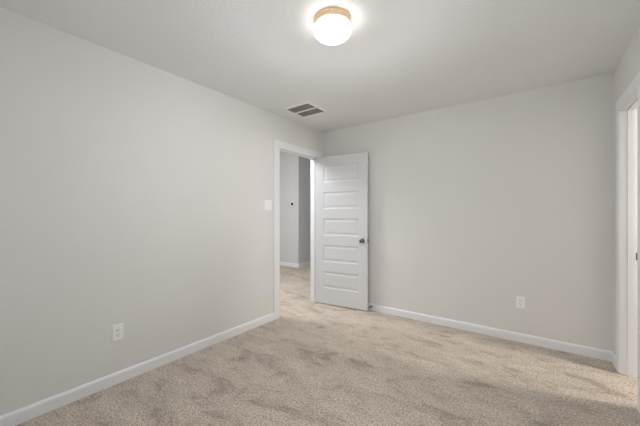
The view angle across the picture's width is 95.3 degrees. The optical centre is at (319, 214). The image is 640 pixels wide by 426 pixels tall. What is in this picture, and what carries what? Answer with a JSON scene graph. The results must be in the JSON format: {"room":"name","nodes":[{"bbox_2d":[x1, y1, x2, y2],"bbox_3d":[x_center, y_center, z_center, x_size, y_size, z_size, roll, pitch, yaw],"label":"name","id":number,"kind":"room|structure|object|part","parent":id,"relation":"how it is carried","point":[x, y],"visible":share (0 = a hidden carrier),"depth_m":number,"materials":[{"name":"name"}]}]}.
{"room":"empty bedroom","nodes":[
{"label":"empty bedroom","id":0,"kind":"room"},
{"bbox_2d":[0,7,321,415],"bbox_3d":[-1.246,0.025,2.592,0.115,2.440,4.189,0,0,36],"label":"wall","id":1,"kind":"structure","parent":0,"point":[133,192],"depth_m":2.14,"materials":[{"name":"paint"}]},
{"bbox_2d":[112,323,122,341],"bbox_3d":[-1.491,0.871,2.151,0.009,0.118,0.072,0,0,36],"label":"wall outlet","id":2,"kind":"object","parent":1,"relation":"attached to","point":[117,330],"visible":1,"depth_m":2.15,"materials":[{"name":"white plastic"}]},
{"bbox_2d":[0,313,273,425],"bbox_3d":[-1.453,1.204,2.199,0.014,0.083,3.079,0,0,36],"label":"baseboard","id":3,"kind":"structure","parent":1,"relation":"attached to","point":[21,415],"depth_m":2.13,"materials":[{"name":"paint"}]},
{"bbox_2d":[264,200,271,209],"bbox_3d":[-0.598,-0.106,3.373,0.010,0.118,0.116,0,0,36],"label":"light switch","id":4,"kind":"object","parent":1,"relation":"attached to","point":[267,203],"visible":1,"depth_m":3.37,"materials":[{"name":"white plastic"}]},
{"bbox_2d":[273,139,321,319],"bbox_3d":[-0.312,0.178,3.872,0.151,2.133,0.969,0,0,36],"label":"door frame","id":5,"kind":"structure","parent":1,"relation":"attached to","point":[279,146],"depth_m":3.51,"materials":[{"name":"paint"}]},
{"bbox_3d":[-0.312,0.224,3.872,0.035,2.042,0.763,0,0,36],"label":"stop moulding","id":6,"kind":"part","parent":5,"relation":"part of","materials":[{"name":"paint"}]},
{"bbox_2d":[316,152,368,310],"bbox_3d":[0.287,0.220,3.926,0.772,2.030,0.159,0,0,30],"label":"door","id":7,"kind":"structure","parent":5,"relation":"attached to","point":[342,240],"depth_m":3.90,"materials":[{"name":"paint"}]},
{"bbox_2d":[280,153,310,263],"bbox_3d":[-1.112,-0.130,8.742,3.250,2.750,2.390,0,0,36],"label":"wall","id":8,"kind":"structure","parent":0,"point":[295,171],"depth_m":7.00,"materials":[{"name":"paint"}]},
{"bbox_2d":[280,261,310,267],"bbox_3d":[-1.099,1.204,8.662,3.164,0.083,2.304,0,0,36],"label":"baseboard","id":9,"kind":"structure","parent":8,"relation":"attached to","point":[281,263],"depth_m":6.98,"materials":[{"name":"paint"}]},
{"bbox_2d":[0,0,639,131],"bbox_3d":[0.056,-1.255,1.713,3.255,0.120,4.304,0,0,36],"label":"ceiling","id":10,"kind":"structure","parent":0,"point":[398,58],"depth_m":2.05,"materials":[{"name":"paint"}]},
{"bbox_2d":[283,102,327,117],"bbox_3d":[-0.166,-1.316,3.344,0.368,0.258,0.366,0,0,36],"label":"ceiling vent","id":11,"kind":"object","parent":10,"relation":"in","point":[306,109],"visible":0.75,"depth_m":3.33,"materials":[{"name":"metal"}]},
{"bbox_3d":[-0.214,-1.203,3.277,0.316,0.024,0.146,0,0,36],"label":"louver panel","id":12,"kind":"part","parent":11,"relation":"part of","materials":[{"name":"grey metal"}]},
{"bbox_3d":[-0.116,-1.203,3.412,0.316,0.024,0.146,0,0,36],"label":"louver panel","id":13,"kind":"part","parent":11,"relation":"part of","materials":[{"name":"grey metal"}]},
{"bbox_2d":[314,7,350,44],"bbox_3d":[0.076,-1.131,1.791,0.232,0.127,0.229,0,0,36],"label":"ceiling light","id":14,"kind":"object","parent":10,"relation":"attached to","point":[332,24],"visible":1,"depth_m":1.72,"materials":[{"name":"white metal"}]},
{"bbox_2d":[15,265,639,425],"bbox_3d":[-0.062,1.285,4.286,10.200,0.080,8.350,0,0,36],"label":"floor","id":15,"kind":"structure","parent":0,"point":[315,364],"depth_m":2.12,"materials":[{"name":"beige carpet"}]},
{"bbox_2d":[322,73,612,351],"bbox_3d":[1.291,0.025,3.405,3.255,2.440,0.115,0,0,36],"label":"wall","id":16,"kind":"structure","parent":0,"point":[475,207],"depth_m":2.94,"materials":[{"name":"paint"}]},
{"bbox_2d":[368,303,611,361],"bbox_3d":[1.253,1.204,3.353,3.025,0.083,0.014,0,0,36],"label":"baseboard","id":17,"kind":"structure","parent":16,"relation":"attached to","point":[596,353],"depth_m":2.92,"materials":[{"name":"paint"}]},
{"bbox_2d":[516,296,524,308],"bbox_3d":[1.956,0.859,2.843,0.072,0.118,0.009,0,0,36],"label":"wall outlet","id":18,"kind":"object","parent":16,"relation":"attached to","point":[520,300],"visible":1,"depth_m":2.84,"materials":[{"name":"white plastic"}]},
{"bbox_2d":[613,26,639,355],"bbox_3d":[1.291,0.025,0.741,0.115,2.440,4.189,0,0,36],"label":"wall","id":19,"kind":"structure","parent":0,"point":[628,67],"depth_m":2.33,"materials":[{"name":"paint"}]},
{"bbox_2d":[612,352,615,367],"bbox_3d":[1.271,1.204,0.818,0.008,0.083,4.060,0,0,36],"label":"baseboard","id":20,"kind":"structure","parent":19,"relation":"attached to","point":[613,354],"depth_m":2.41,"materials":[{"name":"paint"}]},
{"bbox_2d":[616,71,639,413],"bbox_3d":[2.236,0.175,2.036,0.135,2.139,0.639,0,0,36],"label":"door frame","id":21,"kind":"structure","parent":19,"relation":"attached to","point":[628,104],"depth_m":2.24,"materials":[{"name":"paint"}]},
{"bbox_3d":[2.237,0.220,2.035,0.035,2.050,0.505,0,0,36],"label":"stop moulding","id":22,"kind":"part","parent":21,"relation":"part of","materials":[{"name":"paint"}]}
]}

